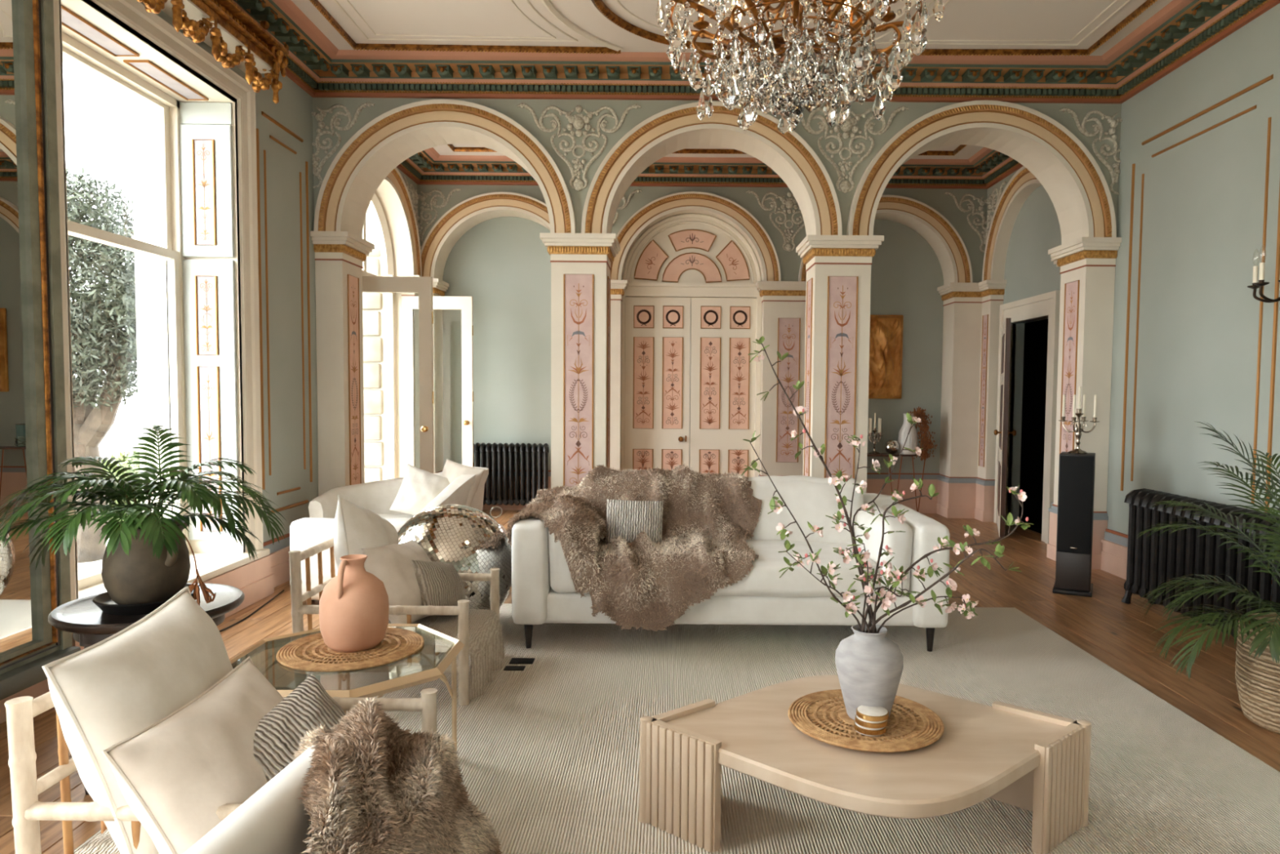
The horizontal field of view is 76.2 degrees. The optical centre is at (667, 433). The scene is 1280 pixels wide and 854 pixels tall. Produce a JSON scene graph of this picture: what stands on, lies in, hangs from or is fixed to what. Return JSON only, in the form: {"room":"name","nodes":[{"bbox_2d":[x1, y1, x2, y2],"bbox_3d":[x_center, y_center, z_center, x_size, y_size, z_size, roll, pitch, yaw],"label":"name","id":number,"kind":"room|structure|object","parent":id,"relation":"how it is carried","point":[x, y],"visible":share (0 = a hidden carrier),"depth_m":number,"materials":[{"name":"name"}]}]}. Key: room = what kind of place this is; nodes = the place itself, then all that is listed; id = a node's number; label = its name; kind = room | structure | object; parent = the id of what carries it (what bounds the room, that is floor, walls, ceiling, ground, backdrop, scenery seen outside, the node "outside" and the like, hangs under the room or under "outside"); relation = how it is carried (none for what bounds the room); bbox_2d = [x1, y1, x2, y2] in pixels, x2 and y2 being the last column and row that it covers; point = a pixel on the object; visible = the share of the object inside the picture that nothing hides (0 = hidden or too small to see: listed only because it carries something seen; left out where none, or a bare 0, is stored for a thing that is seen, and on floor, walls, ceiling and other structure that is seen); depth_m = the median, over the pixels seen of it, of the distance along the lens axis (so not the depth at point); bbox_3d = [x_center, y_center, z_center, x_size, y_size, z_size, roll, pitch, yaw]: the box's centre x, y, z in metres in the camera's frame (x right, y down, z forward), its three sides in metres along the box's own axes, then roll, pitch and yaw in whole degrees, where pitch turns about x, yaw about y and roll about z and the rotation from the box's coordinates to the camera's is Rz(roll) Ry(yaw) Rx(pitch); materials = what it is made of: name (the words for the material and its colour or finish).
{"room":"historic interior","nodes":[
{"label":"historic interior","id":0,"kind":"room"},
{"bbox_2d":[71,555,274,649],"bbox_3d":[-2.768,1.010,4.684,0.120,0.262,1.850,0,3,0],"label":"baseboard","id":1,"kind":"structure","parent":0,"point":[255,579],"depth_m":5.31,"materials":[{"name":"pink paint"}]},
{"bbox_2d":[58,0,318,599],"bbox_3d":[-3.129,-0.582,1.889,0.654,4.320,10.830,0,3,0],"label":"wall","id":2,"kind":"structure","parent":0,"point":[284,129],"depth_m":6.01,"materials":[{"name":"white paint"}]},
{"bbox_2d":[0,679,49,723],"bbox_3d":[-2.802,1.201,0.263,0.055,0.330,7.000,0,3,0],"label":"baseboard","id":3,"kind":"structure","parent":2,"relation":"attached to","point":[35,691],"depth_m":3.55,"materials":[{"name":"pink paint"}]},
{"bbox_2d":[0,0,80,700],"bbox_3d":[-2.716,-0.465,2.966,0.130,3.095,1.340,0,3,0],"label":"wall mirror","id":4,"kind":"object","parent":2,"relation":"attached to","point":[33,424],"visible":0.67,"depth_m":3.47,"materials":[{"name":"grey paint"}]},
{"bbox_2d":[0,0,37,654],"bbox_3d":[-2.732,-0.468,2.966,0.002,2.810,1.050,0,3,0],"label":"mirror glass","id":5,"kind":"object","parent":4,"relation":"attached to","point":[18,441],"depth_m":3.42,"materials":[{"name":"white"}]},
{"bbox_2d":[0,646,80,700],"bbox_3d":[-2.728,1.038,3.043,0.130,0.085,1.340,0,3,0],"label":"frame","id":6,"kind":"object","parent":4,"relation":"attached to","point":[18,677],"depth_m":3.41,"materials":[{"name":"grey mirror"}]},
{"bbox_2d":[53,0,270,633],"bbox_3d":[-3.105,-0.692,4.602,0.780,3.135,1.840,0,3,0],"label":"window","id":7,"kind":"structure","parent":2,"relation":"in","point":[184,243],"depth_m":5.28,"materials":[{"name":"white paint"}]},
{"bbox_2d":[179,124,234,257],"bbox_3d":[-2.988,-1.572,5.290,0.330,0.845,0.025,0,3,0],"label":"shutter","id":8,"kind":"object","parent":7,"relation":"attached to","point":[206,151],"depth_m":5.28,"materials":[{"name":"grey paint"}]},
{"bbox_2d":[182,259,239,540],"bbox_3d":[-2.998,-0.214,5.360,0.330,1.835,0.025,0,3,0],"label":"shutter","id":9,"kind":"object","parent":7,"relation":"attached to","point":[211,337],"depth_m":5.34,"materials":[{"name":"grey paint"}]},
{"bbox_2d":[136,0,288,104],"bbox_3d":[-2.658,-2.384,4.465,0.287,0.524,2.045,0,3,0],"label":"pelmet","id":10,"kind":"object","parent":2,"relation":"attached to","point":[234,37],"visible":1,"depth_m":4.86,"materials":[{"name":"gold paint"}]},
{"bbox_2d":[262,533,289,587],"bbox_3d":[-2.800,0.904,6.090,0.055,0.330,0.970,0,3,0],"label":"baseboard","id":11,"kind":"structure","parent":2,"relation":"attached to","point":[280,564],"depth_m":5.86,"materials":[{"name":"pink paint"}]},
{"bbox_2d":[362,166,422,482],"bbox_3d":[-3.084,-0.880,8.252,0.778,4.270,2.630,0,3,0],"label":"wall","id":12,"kind":"structure","parent":0,"point":[397,195],"depth_m":8.89,"materials":[{"name":"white paint"}]},
{"bbox_2d":[362,193,396,479],"bbox_3d":[-3.034,-0.776,8.122,0.120,3.475,1.670,0,3,0],"label":"window","id":13,"kind":"structure","parent":12,"relation":"in","point":[389,340],"depth_m":8.86,"materials":[{"name":"white paint"}]},
{"bbox_2d":[362,275,474,477],"bbox_3d":[-2.515,-0.255,8.145,0.766,2.400,1.637,0,3,0],"label":"door","id":14,"kind":"structure","parent":12,"relation":"in","point":[425,302],"depth_m":8.86,"materials":[{"name":"white paint"}]},
{"bbox_2d":[0,509,1279,853],"bbox_3d":[0.540,1.300,3.270,7.100,0.120,13.400,0,3,0],"label":"floor","id":15,"kind":"structure","parent":0,"point":[1113,631],"depth_m":4.68,"materials":[{"name":"brown"}]},
{"bbox_2d":[48,582,244,795],"bbox_3d":[-1.892,0.924,3.002,0.604,0.620,0.604,0,3,0],"label":"side table","id":16,"kind":"object","parent":15,"relation":"on","point":[89,624],"visible":0.19,"depth_m":2.83,"materials":[{"name":"black wood"}]},
{"bbox_2d":[92,583,199,615],"bbox_3d":[-1.890,0.601,2.965,0.330,0.044,0.330,0,3,0],"label":"saucer","id":17,"kind":"object","parent":16,"relation":"on","point":[104,601],"visible":0.35,"depth_m":2.83,"materials":[{"name":"black"}]},
{"bbox_2d":[0,424,287,604],"bbox_3d":[-1.878,0.293,2.940,0.942,0.628,0.730,0,3,0],"label":"potted palm","id":18,"kind":"object","parent":17,"relation":"on","point":[145,559],"visible":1,"depth_m":2.85,"materials":[{"name":"green plant"}]},
{"bbox_2d":[101,517,191,604],"bbox_3d":[-1.889,0.465,2.958,0.273,0.282,0.273,0,3,0],"label":"pot","id":19,"kind":"object","parent":18,"relation":"attached to","point":[139,577],"depth_m":2.85,"materials":[{"name":"ceramic"}]},
{"bbox_2d":[168,525,215,605],"bbox_3d":[-1.694,0.468,2.891,0.160,0.279,0.107,0,3,-16],"label":"stalk","id":20,"kind":"object","parent":18,"relation":"hanging from","point":[205,589],"visible":0.79,"depth_m":2.90,"materials":[{"name":"brown plant"}]},
{"bbox_2d":[218,589,284,631],"bbox_3d":[-2.597,1.132,4.766,0.077,0.010,1.802,0,3,-2],"label":"power cable","id":21,"kind":"object","parent":15,"relation":"on","point":[278,593],"visible":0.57,"depth_m":5.04,"materials":[{"name":"brown plastic"}]},
{"bbox_2d":[289,466,488,600],"bbox_3d":[-1.993,0.680,5.849,1.214,0.814,1.274,0,3,0],"label":"sofa","id":22,"kind":"object","parent":15,"relation":"on","point":[378,497],"visible":0.22,"depth_m":5.92,"materials":[{"name":"white fabric"}]},
{"bbox_2d":[377,513,413,519],"bbox_3d":[-2.046,0.701,5.773,0.747,0.177,0.885,0,3,0],"label":"seat cushion","id":23,"kind":"object","parent":22,"relation":"on","point":[383,515],"depth_m":6.03,"materials":[{"name":"white fabric"}]},
{"bbox_2d":[389,463,449,515],"bbox_3d":[-1.804,0.449,6.033,0.461,0.452,0.234,0,3,-10],"label":"cushion","id":24,"kind":"object","parent":22,"relation":"on","point":[419,487],"visible":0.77,"depth_m":5.95,"materials":[{"name":"white fabric"}]},
{"bbox_2d":[440,458,485,506],"bbox_3d":[-1.582,0.385,6.152,0.394,0.374,0.196,1,3,18],"label":"cushion","id":25,"kind":"object","parent":22,"relation":"on","point":[451,470],"visible":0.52,"depth_m":6.12,"materials":[{"name":"fabric"}]},
{"bbox_2d":[473,442,549,505],"bbox_3d":[-1.844,0.506,9.459,0.924,0.807,0.185,0,3,0],"label":"radiator","id":26,"kind":"object","parent":15,"relation":"on","point":[482,447],"visible":0.78,"depth_m":9.41,"materials":[{"name":"black metal"}]},
{"bbox_2d":[74,603,1279,853],"bbox_3d":[0.240,1.256,2.752,4.060,0.014,5.170,0,3,0],"label":"rug","id":27,"kind":"object","parent":15,"relation":"on","point":[549,748],"visible":0.42,"depth_m":3.28,"materials":[{"name":"carpet"}]},
{"bbox_2d":[4,688,437,853],"bbox_3d":[-1.107,0.936,2.196,0.791,0.691,0.701,0,3,0],"label":"armchair","id":28,"kind":"object","parent":27,"relation":"on","point":[28,811],"visible":0.23,"depth_m":1.86,"materials":[{"name":"wood"}]},
{"bbox_2d":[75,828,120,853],"bbox_3d":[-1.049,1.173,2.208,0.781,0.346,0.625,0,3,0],"label":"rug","id":29,"kind":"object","parent":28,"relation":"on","point":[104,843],"visible":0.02,"depth_m":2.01,"materials":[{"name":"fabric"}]},
{"bbox_2d":[41,586,233,853],"bbox_3d":[-1.295,0.743,2.111,0.324,0.575,0.589,0,3,-11],"label":"cushion","id":30,"kind":"object","parent":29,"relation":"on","point":[104,693],"visible":0.63,"depth_m":1.91,"materials":[{"name":"white fabric"}]},
{"bbox_2d":[101,656,284,853],"bbox_3d":[-1.086,0.859,2.037,0.302,0.443,0.574,1,3,9],"label":"cushion","id":31,"kind":"object","parent":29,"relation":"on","point":[175,774],"visible":0.63,"depth_m":1.87,"materials":[{"name":"fabric"}]},
{"bbox_2d":[253,672,346,782],"bbox_3d":[-0.955,0.826,2.105,0.190,0.336,0.374,1,3,16],"label":"cushion","id":32,"kind":"object","parent":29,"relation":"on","point":[278,733],"visible":0.31,"depth_m":2.08,"materials":[{"name":"fabric"}]},
{"bbox_2d":[182,745,313,853],"bbox_3d":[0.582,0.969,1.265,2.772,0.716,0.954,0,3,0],"label":"seat cushion","id":33,"kind":"object","parent":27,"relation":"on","point":[270,821],"visible":0.39,"depth_m":1.39,"materials":[{"name":"white fabric"}]},
{"bbox_2d":[291,697,502,853],"bbox_3d":[-0.589,0.952,1.464,0.442,0.770,0.759,1,3,3],"label":"fur throw","id":34,"kind":"object","parent":33,"relation":"on","point":[375,785],"visible":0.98,"depth_m":1.56,"materials":[{"name":"fur"}]},
{"bbox_2d":[230,623,464,759],"bbox_3d":[-1.148,1.004,2.915,0.771,0.452,0.771,0,3,0],"label":"table","id":35,"kind":"object","parent":27,"relation":"on","point":[408,679],"visible":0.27,"depth_m":2.97,"materials":[{"name":"beige wood"}]},
{"bbox_2d":[275,626,424,671],"bbox_3d":[-1.146,0.776,2.964,0.499,0.011,0.500,0,3,-3],"label":"mat","id":36,"kind":"object","parent":35,"relation":"on","point":[311,653],"visible":0.76,"depth_m":2.88,"materials":[{"name":"wicker"}]},
{"bbox_2d":[319,554,389,652],"bbox_3d":[-1.140,0.607,2.965,0.238,0.325,0.238,0,3,0],"label":"terracotta jug","id":37,"kind":"object","parent":36,"relation":"on","point":[353,606],"visible":1,"depth_m":2.88,"materials":[{"name":"ceramic"}]},
{"bbox_2d":[288,537,499,705],"bbox_3d":[-1.272,0.846,3.924,0.791,0.691,0.701,0,3,0],"label":"armchair","id":38,"kind":"object","parent":27,"relation":"on","point":[298,609],"visible":0.4,"depth_m":3.59,"materials":[{"name":"wood"}]},
{"bbox_2d":[333,494,399,575],"bbox_3d":[-1.468,0.639,4.039,0.292,0.715,0.727,1,3,6],"label":"cushion","id":39,"kind":"object","parent":38,"relation":"on","point":[356,527],"visible":0.42,"depth_m":3.87,"materials":[{"name":"white fabric"}]},
{"bbox_2d":[388,608,505,701],"bbox_3d":[-1.212,1.083,3.934,0.785,0.346,0.626,0,3,0],"label":"throw","id":40,"kind":"object","parent":38,"relation":"on","point":[486,648],"visible":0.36,"depth_m":3.90,"materials":[{"name":"fabric"}]},
{"bbox_2d":[360,539,431,623],"bbox_3d":[-1.284,0.727,4.002,0.303,0.419,0.532,1,3,14],"label":"cushion","id":41,"kind":"object","parent":40,"relation":"on","point":[392,564],"visible":0.54,"depth_m":3.81,"materials":[{"name":"fabric"}]},
{"bbox_2d":[411,560,466,605],"bbox_3d":[-1.124,0.762,4.034,0.186,0.322,0.392,1,3,19],"label":"cushion","id":42,"kind":"object","parent":40,"relation":"on","point":[439,583],"visible":0.67,"depth_m":3.94,"materials":[{"name":"fabric"}]},
{"bbox_2d":[397,503,511,609],"bbox_3d":[-1.251,0.772,4.706,0.730,0.731,0.730,3,4,41],"label":"ball","id":43,"kind":"object","parent":27,"relation":"on","point":[466,537],"visible":0.48,"depth_m":4.48,"materials":[{"name":"silver tile"}]},
{"bbox_2d":[503,657,534,670],"bbox_3d":[-0.753,1.169,4.141,0.128,0.005,0.182,0,3,0],"label":"floor outlet","id":44,"kind":"object","parent":27,"relation":"on","point":[513,660],"visible":1,"depth_m":4.16,"materials":[{"name":"black"}]},
{"bbox_2d":[511,475,949,651],"bbox_3d":[0.334,0.704,4.813,2.370,0.880,1.007,0,3,0],"label":"sofa","id":45,"kind":"object","parent":27,"relation":"on","point":[543,586],"visible":0.39,"depth_m":4.39,"materials":[{"name":"white fabric"}]},
{"bbox_2d":[548,530,575,593],"bbox_3d":[-0.550,0.644,4.710,0.213,0.427,0.762,-2,3,0],"label":"cushion","id":46,"kind":"object","parent":45,"relation":"on","point":[560,580],"depth_m":4.34,"materials":[{"name":"white fabric"}]},
{"bbox_2d":[504,463,764,631],"bbox_3d":[-0.189,0.607,4.743,1.487,0.838,1.158,1,3,5],"label":"fur throw","id":47,"kind":"object","parent":45,"relation":"on","point":[708,519],"visible":0.96,"depth_m":4.43,"materials":[{"name":"fur"}]},
{"bbox_2d":[604,498,663,545],"bbox_3d":[-0.194,0.530,4.695,0.328,0.300,0.167,1,3,6],"label":"cushion","id":48,"kind":"object","parent":45,"relation":"on","point":[625,518],"visible":0.77,"depth_m":4.65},
{"bbox_2d":[587,539,879,596],"bbox_3d":[0.335,0.753,4.708,1.611,0.247,0.791,0,3,0],"label":"seat cushion","id":49,"kind":"object","parent":45,"relation":"on","point":[763,580],"depth_m":4.34,"materials":[{"name":"white fabric"}]},
{"bbox_2d":[748,475,863,544],"bbox_3d":[0.768,0.491,5.015,0.892,0.468,0.312,0,-7,0],"label":"cushion","id":50,"kind":"object","parent":45,"relation":"on","point":[808,499],"depth_m":4.88,"materials":[{"name":"white fabric"}]},
{"bbox_2d":[855,505,912,595],"bbox_3d":[1.219,0.656,4.709,0.213,0.422,0.765,3,3,0],"label":"cushion","id":51,"kind":"object","parent":45,"relation":"on","point":[901,543],"depth_m":4.37,"materials":[{"name":"white fabric"}]},
{"bbox_2d":[639,675,1091,853],"bbox_3d":[0.634,1.089,2.639,1.147,0.337,0.923,3,4,38],"label":"coffee table","id":52,"kind":"object","parent":27,"relation":"on","point":[1037,762],"visible":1,"depth_m":2.50,"materials":[{"name":"wood"}]},
{"bbox_2d":[787,688,944,751],"bbox_3d":[0.638,0.922,2.650,0.491,0.011,0.491,0,3,-3],"label":"mat","id":53,"kind":"object","parent":52,"relation":"on","point":[925,727],"visible":0.75,"depth_m":2.59,"materials":[{"name":"wicker"}]},
{"bbox_2d":[835,623,903,719],"bbox_3d":[0.650,0.773,2.643,0.215,0.289,0.215,0,3,0],"label":"vase","id":54,"kind":"object","parent":53,"relation":"on","point":[869,666],"visible":0.74,"depth_m":2.57,"materials":[{"name":"ceramic"}]},
{"bbox_2d":[741,430,861,631],"bbox_3d":[0.438,0.432,2.527,0.454,0.886,0.140,0,3,-14],"label":"branch","id":55,"kind":"object","parent":54,"relation":"in","point":[775,506],"visible":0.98,"depth_m":2.50,"materials":[{"name":"brown plant"}]},
{"bbox_2d":[748,336,873,623],"bbox_3d":[0.470,0.283,2.587,0.436,1.179,0.130,0,3,-6],"label":"branch","id":56,"kind":"object","parent":54,"relation":"in","point":[799,410],"visible":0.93,"depth_m":2.58,"materials":[{"name":"brown plant"}]},
{"bbox_2d":[777,539,871,633],"bbox_3d":[0.502,0.598,2.519,0.352,0.558,0.138,0,3,-13],"label":"branch","id":57,"kind":"object","parent":54,"relation":"in","point":[847,596],"visible":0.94,"depth_m":2.49,"materials":[{"name":"brown plant"}]},
{"bbox_2d":[831,434,882,633],"bbox_3d":[0.614,0.436,2.683,0.146,0.866,0.171,3,4,39],"label":"branch","id":58,"kind":"object","parent":54,"relation":"in","point":[855,441],"visible":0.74,"depth_m":2.68,"materials":[{"name":"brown plant"}]},
{"bbox_2d":[846,536,891,631],"bbox_3d":[0.592,0.593,2.540,0.177,0.567,0.164,-1,3,-28],"label":"branch","id":59,"kind":"object","parent":54,"relation":"in","point":[861,557],"visible":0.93,"depth_m":2.51,"materials":[{"name":"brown plant"}]},
{"bbox_2d":[833,412,923,633],"bbox_3d":[0.736,0.398,2.744,0.359,0.938,0.171,-2,4,-34],"label":"branch","id":60,"kind":"object","parent":54,"relation":"in","point":[894,460],"visible":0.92,"depth_m":2.73,"materials":[{"name":"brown plant"}]},
{"bbox_2d":[860,571,920,633],"bbox_3d":[0.683,0.648,2.528,0.167,0.459,0.120,3,4,42],"label":"branch","id":61,"kind":"object","parent":54,"relation":"in","point":[886,602],"visible":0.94,"depth_m":2.51,"materials":[{"name":"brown plant"}]},
{"bbox_2d":[861,476,938,632],"bbox_3d":[0.748,0.505,2.637,0.252,0.735,0.126,0,3,0],"label":"branch","id":62,"kind":"object","parent":54,"relation":"in","point":[916,484],"visible":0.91,"depth_m":2.61,"materials":[{"name":"brown plant"}]},
{"bbox_2d":[876,589,978,633],"bbox_3d":[0.842,0.687,2.628,0.345,0.374,0.098,0,3,-9],"label":"branch","id":63,"kind":"object","parent":54,"relation":"in","point":[970,604],"visible":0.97,"depth_m":2.63,"materials":[{"name":"brown plant"}]},
{"bbox_2d":[867,541,1021,632],"bbox_3d":[0.842,0.601,2.523,0.453,0.556,0.141,1,3,14],"label":"branch","id":64,"kind":"object","parent":54,"relation":"in","point":[999,549],"visible":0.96,"depth_m":2.51,"materials":[{"name":"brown plant"}]},
{"bbox_2d":[865,484,1032,632],"bbox_3d":[0.891,0.516,2.626,0.506,0.715,0.156,0,3,0],"label":"branch","id":65,"kind":"object","parent":54,"relation":"in","point":[944,544],"visible":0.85,"depth_m":2.62,"materials":[{"name":"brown plant"}]},
{"bbox_2d":[853,720,886,736],"bbox_3d":[0.630,0.912,2.542,0.099,0.021,0.099,0,3,0],"label":"coaster","id":66,"kind":"object","parent":53,"relation":"on","point":[873,732],"visible":0.56,"depth_m":2.50,"materials":[{"name":"gold metal"}]},
{"bbox_2d":[854,714,888,728],"bbox_3d":[0.633,0.890,2.540,0.099,0.021,0.099,2,3,33],"label":"coaster","id":67,"kind":"object","parent":66,"relation":"on","point":[870,725],"visible":0.51,"depth_m":2.50,"materials":[{"name":"gold metal"}]},
{"bbox_2d":[856,705,888,722],"bbox_3d":[0.636,0.869,2.539,0.099,0.021,0.099,-1,3,-25],"label":"coaster","id":68,"kind":"object","parent":67,"relation":"on","point":[869,713],"visible":1,"depth_m":2.51,"materials":[{"name":"white stone"}]},
{"bbox_2d":[866,453,925,511],"bbox_3d":[2.396,0.585,9.411,1.240,0.713,0.260,0,3,0],"label":"console table","id":69,"kind":"object","parent":15,"relation":"on","point":[868,454],"visible":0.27,"depth_m":9.33,"materials":[{"name":"brown wood"}]},
{"bbox_2d":[867,413,883,453],"bbox_3d":[2.375,-0.004,9.371,0.168,0.468,0.168,1,3,5],"label":"candelabra","id":70,"kind":"object","parent":69,"relation":"on","point":[874,441],"visible":1,"depth_m":9.36,"materials":[{"name":"silver metal"}]},
{"bbox_2d":[884,439,899,453],"bbox_3d":[2.574,0.146,9.379,0.171,0.171,0.171,0,3,0],"label":"ball","id":71,"kind":"object","parent":69,"relation":"on","point":[891,446],"visible":1,"depth_m":9.32,"materials":[{"name":"silver metal"}]},
{"bbox_2d":[897,413,918,454],"bbox_3d":[2.760,-0.001,9.381,0.224,0.465,0.222,0,3,0],"label":"ribbed vase","id":72,"kind":"object","parent":69,"relation":"on","point":[912,442],"visible":0.8,"depth_m":9.31,"materials":[{"name":"white ceramic"}]},
{"bbox_2d":[907,406,937,460],"bbox_3d":[2.912,-0.002,9.316,0.317,0.624,0.248,0,3,0],"label":"dried spray","id":73,"kind":"object","parent":72,"relation":"in","point":[925,442],"visible":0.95,"depth_m":9.30,"materials":[{"name":"brown plant"}]},
{"bbox_2d":[1052,451,1095,597],"bbox_3d":[2.922,0.633,5.852,0.250,0.985,0.355,2,3,29],"label":"floor speaker","id":74,"kind":"object","parent":15,"relation":"on","point":[1076,486],"visible":0.99,"depth_m":5.71,"materials":[{"name":"black wood"}]},
{"bbox_2d":[1057,455,1093,553],"bbox_3d":[2.847,0.493,5.706,0.208,0.678,0.013,2,3,29],"label":"grille","id":75,"kind":"object","parent":74,"relation":"attached to","point":[1076,473],"depth_m":5.70,"materials":[{"name":"black fabric"}]},
{"bbox_2d":[1058,386,1099,453],"bbox_3d":[2.931,-0.099,5.821,0.211,0.478,0.211,0,3,-1],"label":"candelabra","id":76,"kind":"object","parent":74,"relation":"on","point":[1078,431],"visible":1,"depth_m":5.81,"materials":[{"name":"silver metal"}]},
{"bbox_2d":[1072,394,1075,417],"bbox_3d":[2.858,-0.193,5.741,0.018,0.164,0.018,0,3,-17],"label":"candle","id":77,"kind":"object","parent":76,"relation":"on","point":[1074,396],"depth_m":5.73,"materials":[{"name":"beige wax"}]},
{"bbox_2d":[1077,386,1080,408],"bbox_3d":[2.932,-0.255,5.813,0.018,0.164,0.018,0,3,-17],"label":"candle","id":78,"kind":"object","parent":76,"relation":"on","point":[1079,388],"depth_m":5.81,"materials":[{"name":"beige wax"}]},
{"bbox_2d":[1120,488,1279,637],"bbox_3d":[3.195,0.815,4.406,0.245,0.788,2.288,0,3,0],"label":"radiator","id":79,"kind":"object","parent":15,"relation":"on","point":[1155,558],"visible":0.62,"depth_m":4.87,"materials":[{"name":"black metal"}]},
{"bbox_2d":[1136,421,1279,733],"bbox_3d":[2.794,0.600,3.569,1.325,1.283,1.243,0,3,0],"label":"palm","id":80,"kind":"object","parent":15,"relation":"on","point":[1257,673],"visible":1,"depth_m":3.52,"materials":[{"name":"plant"}]},
{"bbox_2d":[1241,612,1279,731],"bbox_3d":[2.722,1.033,3.476,0.486,0.425,0.486,0,3,0],"label":"basket","id":81,"kind":"object","parent":15,"relation":"on","point":[1260,676],"depth_m":3.43,"materials":[{"name":"wicker"}]},
{"bbox_2d":[417,184,987,518],"bbox_3d":[0.358,-1.037,9.400,7.500,4.120,0.618,0,3,0],"label":"wall","id":82,"kind":"structure","parent":0,"point":[483,243],"depth_m":9.29,"materials":[{"name":"green paint"}]},
{"bbox_2d":[482,469,551,510],"bbox_3d":[-1.865,0.662,9.610,1.560,0.470,0.034,0,3,0],"label":"baseboard","id":83,"kind":"structure","parent":82,"relation":"attached to","point":[486,507],"depth_m":9.60,"materials":[{"name":"pink paint"}]},
{"bbox_2d":[621,213,761,477],"bbox_3d":[0.266,-0.798,9.396,1.604,3.442,0.190,0,3,0],"label":"door","id":84,"kind":"structure","parent":82,"relation":"in","point":[702,258],"depth_m":9.38,"materials":[{"name":"beige paint"}]},
{"bbox_2d":[396,146,1022,189],"bbox_3d":[0.387,-2.814,7.977,6.370,0.225,2.280,0,3,0],"label":"trim","id":85,"kind":"structure","parent":82,"relation":"attached to","point":[987,167],"depth_m":8.99,"materials":[{"name":"brown paint"}]},
{"bbox_2d":[868,315,903,399],"bbox_3d":[2.497,-0.892,9.444,0.474,0.974,0.194,0,3,0],"label":"painting","id":86,"kind":"object","parent":82,"relation":"attached to","point":[886,333],"visible":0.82,"depth_m":9.44,"materials":[{"name":"gold metal"}]},
{"bbox_2d":[866,472,939,513],"bbox_3d":[2.415,0.696,9.610,1.560,0.470,0.034,0,3,0],"label":"baseboard","id":87,"kind":"structure","parent":82,"relation":"attached to","point":[875,481],"depth_m":9.60,"materials":[{"name":"pink paint"}]},
{"bbox_2d":[310,97,1122,568],"bbox_3d":[0.372,-0.925,6.721,6.489,3.970,0.576,0,3,0],"label":"wall","id":88,"kind":"structure","parent":0,"point":[583,156],"depth_m":6.49,"materials":[{"name":"green paint"}]},
{"bbox_2d":[291,0,1173,159],"bbox_3d":[0.422,-2.752,3.014,7.400,0.244,13.500,0,3,0],"label":"ceiling","id":89,"kind":"structure","parent":0,"point":[968,28],"depth_m":5.62,"materials":[{"name":"beige"}]},
{"bbox_2d":[655,0,944,133],"bbox_3d":[0.462,-1.939,2.898,1.000,1.564,1.014,0,3,0],"label":"chandelier","id":90,"kind":"object","parent":89,"relation":"hanging from","point":[806,77],"visible":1,"depth_m":2.83,"materials":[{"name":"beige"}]},
{"bbox_2d":[974,165,1061,524],"bbox_3d":[3.614,-0.976,8.216,0.348,3.970,2.687,0,3,0],"label":"wall","id":91,"kind":"structure","parent":0,"point":[1022,222],"depth_m":8.72,"materials":[{"name":"green paint"}]},
{"bbox_2d":[993,290,1060,543],"bbox_3d":[3.447,-0.179,8.260,0.488,2.370,1.280,0,3,0],"label":"door frame","id":92,"kind":"structure","parent":91,"relation":"in","point":[1046,304],"depth_m":7.92,"materials":[{"name":"white paint"}]},
{"bbox_2d":[1018,319,1048,533],"bbox_3d":[5.019,-0.440,8.429,2.469,3.100,2.215,0,3,0],"label":"doorway","id":93,"kind":"structure","parent":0,"point":[1036,333],"depth_m":9.50,"materials":[{"name":"black"}]},
{"bbox_2d":[1106,3,1279,579],"bbox_3d":[3.823,-0.627,1.884,0.564,4.120,10.830,0,3,0],"label":"wall","id":94,"kind":"structure","parent":0,"point":[1199,180],"depth_m":5.46,"materials":[{"name":"green paint"}]},
{"bbox_2d":[232,0,1279,103],"bbox_3d":[0.385,-2.484,1.500,6.370,0.225,9.850,0,3,0],"label":"trim","id":95,"kind":"structure","parent":94,"relation":"attached to","point":[1182,30],"depth_m":6.18,"materials":[{"name":"brown paint"}]},
{"bbox_2d":[1101,528,1272,611],"bbox_3d":[3.513,1.179,1.671,0.055,0.330,9.820,0,3,0],"label":"baseboard","id":96,"kind":"structure","parent":94,"relation":"attached to","point":[1114,553],"depth_m":6.39,"materials":[{"name":"pink paint"}]},
{"bbox_2d":[1247,249,1279,302],"bbox_3d":[3.398,-0.873,4.572,0.266,0.372,0.268,3,4,40],"label":"wall sconce","id":97,"kind":"object","parent":94,"relation":"attached to","point":[1255,284],"visible":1,"depth_m":4.58,"materials":[{"name":"brown metal"}]},
{"label":"outside","id":98,"kind":"structure","parent":0,"visible":0},
{"bbox_2d":[77,422,139,571],"bbox_3d":[-21.741,1.372,5.085,36.540,0.200,70.000,0,3,0],"label":"ground","id":99,"kind":"structure","parent":98,"point":[120,437],"depth_m":25.57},
{"bbox_2d":[66,164,137,562],"bbox_3d":[-5.864,-0.664,7.889,3.341,3.864,1.604,0,3,-6],"label":"tree","id":100,"kind":"object","parent":99,"relation":"on","point":[104,331],"visible":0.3,"depth_m":7.76,"materials":[{"name":"green plant"}]},
{"bbox_2d":[101,453,141,521],"bbox_3d":[-7.630,0.715,10.851,2.440,0.926,1.951,0,3,0],"label":"shrub","id":101,"kind":"object","parent":99,"relation":"on","point":[132,466],"visible":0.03,"depth_m":10.82,"materials":[{"name":"green plant"}]},
{"bbox_2d":[103,448,139,502],"bbox_3d":[-7.924,0.629,12.681,2.427,0.920,1.920,0,3,0],"label":"shrub","id":102,"kind":"object","parent":99,"relation":"on","point":[123,455],"visible":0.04,"depth_m":12.40,"materials":[{"name":"green plant"}]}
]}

